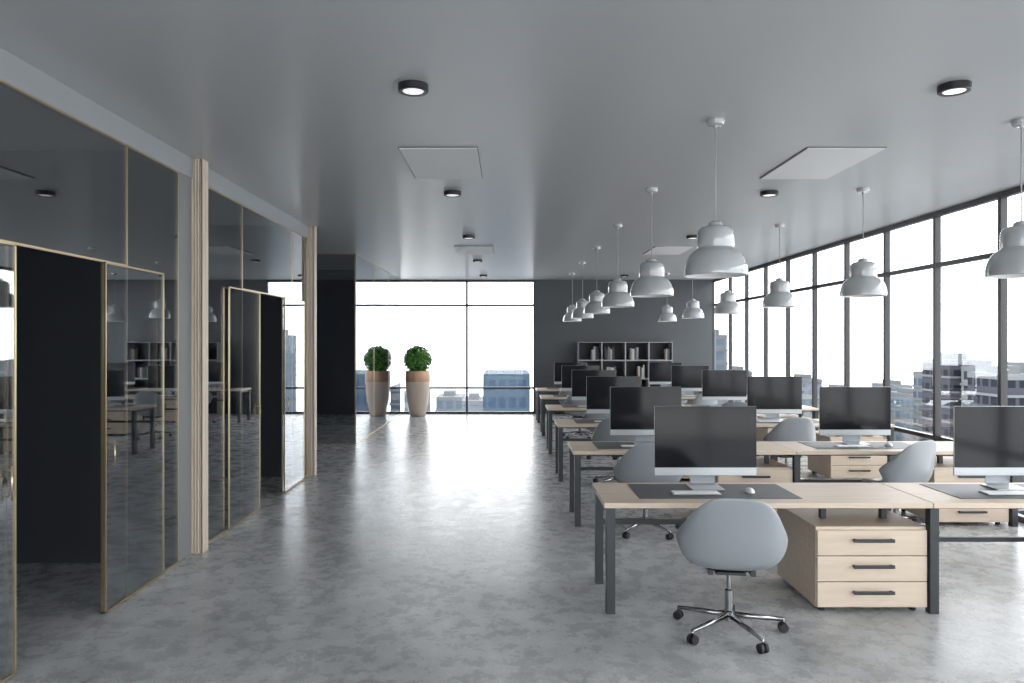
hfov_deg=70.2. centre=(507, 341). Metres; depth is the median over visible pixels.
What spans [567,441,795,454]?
countertop
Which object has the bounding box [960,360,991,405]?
building
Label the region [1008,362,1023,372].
building
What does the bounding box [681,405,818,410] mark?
countertop
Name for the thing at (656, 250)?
ceiling panel
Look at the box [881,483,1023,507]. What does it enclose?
countertop
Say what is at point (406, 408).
building
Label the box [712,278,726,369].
window
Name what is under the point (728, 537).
office chair
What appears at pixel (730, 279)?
window
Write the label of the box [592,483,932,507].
countertop
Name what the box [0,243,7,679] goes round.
window
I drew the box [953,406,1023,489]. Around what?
computer monitor
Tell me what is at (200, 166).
column
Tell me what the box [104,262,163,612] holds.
door
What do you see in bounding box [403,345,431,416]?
potted topiary
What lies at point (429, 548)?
floor
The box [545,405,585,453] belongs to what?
office desk
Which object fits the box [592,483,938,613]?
office desk
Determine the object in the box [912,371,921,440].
building
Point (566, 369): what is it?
computer monitor
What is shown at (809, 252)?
window
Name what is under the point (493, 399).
building
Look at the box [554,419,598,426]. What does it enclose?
countertop
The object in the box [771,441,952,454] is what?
countertop
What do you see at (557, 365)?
computer monitor
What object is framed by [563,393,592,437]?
office chair
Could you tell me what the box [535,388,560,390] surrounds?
countertop
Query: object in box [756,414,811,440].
drawer pedestal
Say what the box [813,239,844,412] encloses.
window
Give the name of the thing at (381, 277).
window
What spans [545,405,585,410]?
countertop
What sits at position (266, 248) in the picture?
wall
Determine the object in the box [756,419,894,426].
countertop
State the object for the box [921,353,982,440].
building
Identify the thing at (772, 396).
computer monitor
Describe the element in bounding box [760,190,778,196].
recessed light
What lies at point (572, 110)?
ceiling
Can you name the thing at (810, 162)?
ceiling panel
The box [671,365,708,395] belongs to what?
computer monitor
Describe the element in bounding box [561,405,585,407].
desk mat
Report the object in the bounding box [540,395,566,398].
countertop
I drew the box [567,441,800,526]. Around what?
office desk
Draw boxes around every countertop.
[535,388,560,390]
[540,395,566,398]
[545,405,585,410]
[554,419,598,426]
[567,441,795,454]
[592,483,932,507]
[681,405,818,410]
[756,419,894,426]
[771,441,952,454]
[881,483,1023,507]
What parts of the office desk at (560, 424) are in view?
leg, leg, frame rail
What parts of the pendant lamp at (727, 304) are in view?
lamp shade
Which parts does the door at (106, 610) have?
handle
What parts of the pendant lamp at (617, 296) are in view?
lamp shade, cord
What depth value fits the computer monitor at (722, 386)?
12.11 m
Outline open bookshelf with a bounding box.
[577,342,672,386]
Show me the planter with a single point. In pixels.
(417, 393)
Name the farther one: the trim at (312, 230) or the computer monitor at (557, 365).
the computer monitor at (557, 365)
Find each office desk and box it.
[535,388,560,422]
[540,395,566,435]
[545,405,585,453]
[554,419,598,481]
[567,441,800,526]
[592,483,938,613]
[681,397,732,401]
[681,405,818,430]
[756,419,894,461]
[771,441,1017,526]
[881,483,1023,541]
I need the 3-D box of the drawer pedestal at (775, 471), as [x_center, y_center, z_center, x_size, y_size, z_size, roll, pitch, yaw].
[2.417,1.515,7.453,0.735,0.570,0.754,0,0,0]
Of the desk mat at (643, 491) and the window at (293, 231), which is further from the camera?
the window at (293, 231)
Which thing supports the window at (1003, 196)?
on the floor
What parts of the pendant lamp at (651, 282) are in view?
cord, lamp shade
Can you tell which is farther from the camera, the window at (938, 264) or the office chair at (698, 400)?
the office chair at (698, 400)
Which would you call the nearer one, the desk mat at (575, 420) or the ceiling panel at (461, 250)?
the desk mat at (575, 420)
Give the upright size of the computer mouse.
0.032 m
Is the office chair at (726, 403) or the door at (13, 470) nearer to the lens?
the door at (13, 470)
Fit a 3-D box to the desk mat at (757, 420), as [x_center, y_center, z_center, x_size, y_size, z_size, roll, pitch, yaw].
[3.610,1.058,9.730,1.100,0.003,0.500,0,0,0]
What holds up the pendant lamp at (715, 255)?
hanging from the ceiling
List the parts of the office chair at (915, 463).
arm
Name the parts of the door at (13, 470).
handle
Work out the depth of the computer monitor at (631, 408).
7.55 m
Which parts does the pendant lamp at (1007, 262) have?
lamp shade, cord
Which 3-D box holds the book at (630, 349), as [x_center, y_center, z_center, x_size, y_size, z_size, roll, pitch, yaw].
[3.011,0.293,17.960,0.042,0.286,0.200,0,0,0]
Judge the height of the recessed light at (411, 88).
0.043 m
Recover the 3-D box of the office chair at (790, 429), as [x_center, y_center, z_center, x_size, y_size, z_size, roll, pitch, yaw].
[3.475,1.355,9.065,0.693,0.890,0.694,0,0,-5]
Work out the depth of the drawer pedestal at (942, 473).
7.11 m
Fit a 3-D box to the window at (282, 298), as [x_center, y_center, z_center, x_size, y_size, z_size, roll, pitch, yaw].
[-2.690,0.635,8.870,0.014,2.330,0.400,0,0,0]
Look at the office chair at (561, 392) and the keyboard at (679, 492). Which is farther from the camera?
the office chair at (561, 392)
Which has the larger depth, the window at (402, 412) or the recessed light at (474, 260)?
the window at (402, 412)
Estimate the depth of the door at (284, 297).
9.49 m
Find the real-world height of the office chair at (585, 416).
0.890 m
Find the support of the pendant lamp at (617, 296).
hanging from the ceiling
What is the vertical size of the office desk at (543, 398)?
0.740 m
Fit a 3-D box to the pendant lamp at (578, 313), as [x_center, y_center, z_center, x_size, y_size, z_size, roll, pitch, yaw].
[1.460,-1.012,14.240,0.434,1.095,0.434,0,0,0]
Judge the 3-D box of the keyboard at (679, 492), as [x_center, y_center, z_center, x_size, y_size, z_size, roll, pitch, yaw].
[1.310,1.051,5.080,0.330,0.010,0.114,0,0,0]
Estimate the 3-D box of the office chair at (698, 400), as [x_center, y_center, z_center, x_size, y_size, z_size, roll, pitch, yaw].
[3.611,1.355,13.675,0.695,0.890,0.699,0,0,-20]
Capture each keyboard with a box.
[670,490,721,494]
[834,445,870,446]
[978,490,1023,494]
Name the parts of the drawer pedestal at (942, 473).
drawer, handle, handle, drawer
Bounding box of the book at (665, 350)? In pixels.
[664,349,666,359]
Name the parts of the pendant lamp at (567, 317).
lamp shade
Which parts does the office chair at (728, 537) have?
arm, arm, arm, arm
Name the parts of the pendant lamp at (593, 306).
lamp shade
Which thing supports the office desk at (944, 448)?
on the floor
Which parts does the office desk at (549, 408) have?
leg, leg, frame rail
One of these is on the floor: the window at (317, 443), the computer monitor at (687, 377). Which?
the window at (317, 443)
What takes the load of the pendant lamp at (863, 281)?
hanging from the ceiling
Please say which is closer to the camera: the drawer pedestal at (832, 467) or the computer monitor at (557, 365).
the drawer pedestal at (832, 467)
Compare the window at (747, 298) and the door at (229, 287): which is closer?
the door at (229, 287)
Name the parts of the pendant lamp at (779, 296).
lamp shade, cord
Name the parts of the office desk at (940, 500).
frame rail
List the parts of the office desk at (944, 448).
frame rail, spacer post, leg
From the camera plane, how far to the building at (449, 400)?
190.00 m
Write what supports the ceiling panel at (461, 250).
attached to the ceiling
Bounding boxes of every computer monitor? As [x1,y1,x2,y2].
[554,362,586,383]
[562,365,598,390]
[572,370,615,399]
[586,376,640,417]
[610,387,680,444]
[649,362,680,386]
[654,406,755,489]
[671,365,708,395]
[702,370,746,405]
[747,376,801,420]
[819,387,890,444]
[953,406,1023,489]
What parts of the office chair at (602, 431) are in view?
arm, arm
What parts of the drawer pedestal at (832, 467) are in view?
drawer, drawer, drawer, handle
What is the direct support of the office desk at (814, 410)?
on the floor
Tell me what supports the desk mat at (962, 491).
on the office desk at (940, 500)
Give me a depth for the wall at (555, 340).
18.20 m
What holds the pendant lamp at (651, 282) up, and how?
hanging from the ceiling
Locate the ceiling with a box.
[0,0,1023,279]
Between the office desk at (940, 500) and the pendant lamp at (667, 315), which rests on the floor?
the office desk at (940, 500)
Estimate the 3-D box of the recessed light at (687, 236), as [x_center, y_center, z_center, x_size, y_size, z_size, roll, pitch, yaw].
[2.710,-1.538,10.680,0.184,0.043,0.184,0,0,0]
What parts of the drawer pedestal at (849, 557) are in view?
drawer, drawer, drawer, handle, handle, handle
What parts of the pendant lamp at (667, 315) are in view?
lamp shade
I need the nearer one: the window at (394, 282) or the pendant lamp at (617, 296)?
the pendant lamp at (617, 296)
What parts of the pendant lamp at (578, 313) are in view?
cord, lamp shade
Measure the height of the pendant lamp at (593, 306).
1.095 m
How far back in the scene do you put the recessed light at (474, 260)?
13.74 m
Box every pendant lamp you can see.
[563,273,581,321]
[572,262,593,318]
[584,247,609,313]
[601,224,633,307]
[630,187,673,297]
[657,273,676,321]
[681,278,703,318]
[684,117,747,278]
[714,278,741,313]
[762,224,796,307]
[840,187,886,297]
[984,118,1023,278]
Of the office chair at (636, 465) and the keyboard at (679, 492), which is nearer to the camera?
the keyboard at (679, 492)
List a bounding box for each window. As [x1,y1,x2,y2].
[0,79,126,265]
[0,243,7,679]
[101,262,126,613]
[127,145,178,595]
[208,187,242,542]
[243,205,292,298]
[243,291,257,517]
[282,298,292,492]
[293,231,307,484]
[317,443,354,443]
[355,254,373,443]
[374,264,388,431]
[389,273,400,421]
[401,280,466,413]
[467,280,533,413]
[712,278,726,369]
[729,278,744,369]
[745,264,763,402]
[764,257,785,375]
[786,249,812,418]
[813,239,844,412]
[845,227,883,435]
[884,212,933,440]
[934,192,998,440]
[999,185,1023,522]
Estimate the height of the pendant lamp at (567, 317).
1.095 m
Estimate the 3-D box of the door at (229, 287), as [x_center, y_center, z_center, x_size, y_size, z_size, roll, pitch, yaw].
[-2.646,0.630,7.370,0.042,2.320,0.860,0,0,0]
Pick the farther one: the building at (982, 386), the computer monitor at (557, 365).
the building at (982, 386)
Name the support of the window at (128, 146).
in the wall at (69, 201)
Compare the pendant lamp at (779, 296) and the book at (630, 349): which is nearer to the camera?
the pendant lamp at (779, 296)
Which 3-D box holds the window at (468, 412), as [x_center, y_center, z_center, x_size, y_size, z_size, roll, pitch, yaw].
[-0.185,0.120,18.250,1.690,3.360,0.070,0,0,0]
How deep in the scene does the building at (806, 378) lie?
240.01 m
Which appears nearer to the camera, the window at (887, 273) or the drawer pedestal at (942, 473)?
the drawer pedestal at (942, 473)
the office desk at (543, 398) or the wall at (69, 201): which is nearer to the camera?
the wall at (69, 201)
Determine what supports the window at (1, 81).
in the wall at (69, 201)
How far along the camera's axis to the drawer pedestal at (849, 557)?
4.83 m
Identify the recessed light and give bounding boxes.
[398,80,428,96]
[444,190,460,196]
[463,235,474,238]
[473,259,482,262]
[686,235,696,238]
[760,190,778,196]
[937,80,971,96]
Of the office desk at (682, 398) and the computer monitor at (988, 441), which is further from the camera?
the office desk at (682, 398)
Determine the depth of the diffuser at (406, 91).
4.42 m
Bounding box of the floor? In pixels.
[0,414,1023,682]
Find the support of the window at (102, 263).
on the floor
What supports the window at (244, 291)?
on the floor
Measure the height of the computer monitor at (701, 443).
0.592 m
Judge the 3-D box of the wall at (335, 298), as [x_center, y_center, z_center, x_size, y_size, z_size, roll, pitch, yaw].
[-4.860,0.120,18.275,4.280,3.360,0.150,0,0,0]
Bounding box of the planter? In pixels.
[405,382,429,416]
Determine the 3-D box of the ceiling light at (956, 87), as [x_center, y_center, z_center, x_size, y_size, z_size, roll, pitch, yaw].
[2.710,-1.538,4.420,0.184,0.043,0.184,0,0,0]
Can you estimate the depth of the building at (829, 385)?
208.37 m
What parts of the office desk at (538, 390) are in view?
leg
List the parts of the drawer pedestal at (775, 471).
drawer, handle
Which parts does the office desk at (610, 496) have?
leg, leg, frame rail, spacer post, spacer post, leg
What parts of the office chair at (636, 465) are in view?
arm, arm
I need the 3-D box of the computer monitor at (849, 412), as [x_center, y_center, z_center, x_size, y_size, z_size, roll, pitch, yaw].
[3.600,0.760,7.555,0.740,0.592,0.190,0,0,0]
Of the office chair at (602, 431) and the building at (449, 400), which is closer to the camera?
the office chair at (602, 431)
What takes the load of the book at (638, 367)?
in the open bookshelf
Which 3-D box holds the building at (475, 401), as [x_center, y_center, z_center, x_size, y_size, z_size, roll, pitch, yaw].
[-7.473,41.693,167.000,5.675,60.213,14.400,0,0,0]
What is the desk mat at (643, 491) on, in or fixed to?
on the office desk at (610, 496)
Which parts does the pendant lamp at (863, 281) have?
lamp shade, cord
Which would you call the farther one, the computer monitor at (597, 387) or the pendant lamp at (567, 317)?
the pendant lamp at (567, 317)
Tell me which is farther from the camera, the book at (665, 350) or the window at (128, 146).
the book at (665, 350)
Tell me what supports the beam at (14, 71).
attached to the wall at (69, 201)
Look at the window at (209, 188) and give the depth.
7.35 m
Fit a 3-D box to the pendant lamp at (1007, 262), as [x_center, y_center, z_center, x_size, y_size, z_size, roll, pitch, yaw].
[3.610,-1.012,5.120,0.434,1.095,0.434,0,0,0]
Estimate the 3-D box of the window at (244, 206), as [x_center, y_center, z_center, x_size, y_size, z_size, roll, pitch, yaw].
[-2.690,-0.960,8.215,0.014,0.860,1.710,0,0,0]
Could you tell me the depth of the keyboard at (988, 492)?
5.06 m
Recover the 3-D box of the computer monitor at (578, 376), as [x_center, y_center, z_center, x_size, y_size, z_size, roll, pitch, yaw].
[1.430,0.760,12.115,0.740,0.592,0.190,0,0,0]
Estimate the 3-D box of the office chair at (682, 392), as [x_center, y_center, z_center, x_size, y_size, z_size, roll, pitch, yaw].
[3.615,1.355,15.961,0.695,0.890,0.699,0,0,0]
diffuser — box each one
[403,88,423,94]
[942,88,966,94]
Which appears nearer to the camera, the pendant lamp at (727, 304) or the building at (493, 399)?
the pendant lamp at (727, 304)
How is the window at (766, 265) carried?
on the floor
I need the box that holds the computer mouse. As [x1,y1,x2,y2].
[745,487,754,493]
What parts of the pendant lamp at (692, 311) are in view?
lamp shade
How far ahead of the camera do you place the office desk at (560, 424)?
9.37 m
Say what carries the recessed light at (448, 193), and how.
in the ceiling
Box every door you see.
[0,241,16,682]
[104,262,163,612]
[228,286,260,529]
[284,297,304,491]
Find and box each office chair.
[558,389,575,418]
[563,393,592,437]
[581,413,616,459]
[591,417,635,482]
[613,442,681,539]
[666,385,687,404]
[673,498,788,653]
[688,393,717,404]
[721,402,757,418]
[763,418,815,478]
[861,440,939,533]
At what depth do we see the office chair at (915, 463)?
6.71 m
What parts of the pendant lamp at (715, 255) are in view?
cord, lamp shade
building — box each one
[404,389,430,410]
[435,389,464,410]
[462,392,482,410]
[483,370,529,410]
[715,329,727,369]
[727,366,751,401]
[794,374,821,417]
[818,384,843,430]
[872,380,911,390]
[891,388,912,456]
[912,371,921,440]
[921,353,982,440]
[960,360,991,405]
[966,365,1023,514]
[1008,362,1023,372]
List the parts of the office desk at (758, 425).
leg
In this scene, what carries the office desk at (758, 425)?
on the floor
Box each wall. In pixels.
[0,150,173,562]
[208,225,305,476]
[317,280,354,413]
[534,280,711,413]
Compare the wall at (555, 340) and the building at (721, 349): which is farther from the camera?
the building at (721, 349)
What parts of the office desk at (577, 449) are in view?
leg, leg, frame rail, spacer post, leg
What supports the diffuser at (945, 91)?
attached to the ceiling light at (956, 87)
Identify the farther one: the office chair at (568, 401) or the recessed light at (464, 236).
the office chair at (568, 401)
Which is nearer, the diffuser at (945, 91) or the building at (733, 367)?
the diffuser at (945, 91)
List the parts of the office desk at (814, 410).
leg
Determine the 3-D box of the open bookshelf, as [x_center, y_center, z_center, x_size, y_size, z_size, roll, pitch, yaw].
[2.870,0.900,17.980,2.300,1.800,0.400,0,0,0]
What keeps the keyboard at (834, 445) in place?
on the desk mat at (818, 445)
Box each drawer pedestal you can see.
[715,456,792,512]
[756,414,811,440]
[777,509,926,609]
[808,431,886,478]
[901,456,1008,524]
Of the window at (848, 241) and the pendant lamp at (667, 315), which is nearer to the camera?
the window at (848, 241)
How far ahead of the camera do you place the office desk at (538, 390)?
16.21 m
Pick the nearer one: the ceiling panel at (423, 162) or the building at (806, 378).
the ceiling panel at (423, 162)
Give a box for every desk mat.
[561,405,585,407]
[573,419,602,422]
[592,442,635,448]
[628,484,801,498]
[756,419,818,422]
[798,442,910,448]
[920,484,1023,498]
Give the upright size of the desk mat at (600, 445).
0.003 m
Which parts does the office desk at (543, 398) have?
leg, leg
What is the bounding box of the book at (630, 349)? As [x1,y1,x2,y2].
[629,348,631,359]
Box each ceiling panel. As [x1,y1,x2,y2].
[398,147,482,178]
[454,246,493,254]
[643,246,693,254]
[759,147,886,178]
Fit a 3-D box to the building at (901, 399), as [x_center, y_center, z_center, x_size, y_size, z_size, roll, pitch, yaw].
[107.919,42.147,197.000,4.837,59.307,14.400,0,0,0]
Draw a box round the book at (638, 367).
[637,366,639,375]
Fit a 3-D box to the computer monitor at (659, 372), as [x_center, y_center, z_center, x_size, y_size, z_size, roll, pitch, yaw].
[3.600,0.760,16.675,0.740,0.592,0.190,0,0,0]
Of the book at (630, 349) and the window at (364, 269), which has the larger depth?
the book at (630, 349)
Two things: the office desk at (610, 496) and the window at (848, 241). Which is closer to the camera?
the office desk at (610, 496)
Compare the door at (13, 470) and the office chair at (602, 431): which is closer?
the door at (13, 470)
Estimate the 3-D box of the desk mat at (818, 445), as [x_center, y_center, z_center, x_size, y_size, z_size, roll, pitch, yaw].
[3.610,1.058,7.450,1.100,0.003,0.500,0,0,0]
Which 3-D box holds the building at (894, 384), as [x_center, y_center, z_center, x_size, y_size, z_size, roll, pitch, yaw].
[130.055,42.353,247.000,6.664,58.894,14.400,0,0,0]
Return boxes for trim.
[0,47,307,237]
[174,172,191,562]
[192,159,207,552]
[308,226,316,475]
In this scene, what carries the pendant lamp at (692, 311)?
hanging from the ceiling

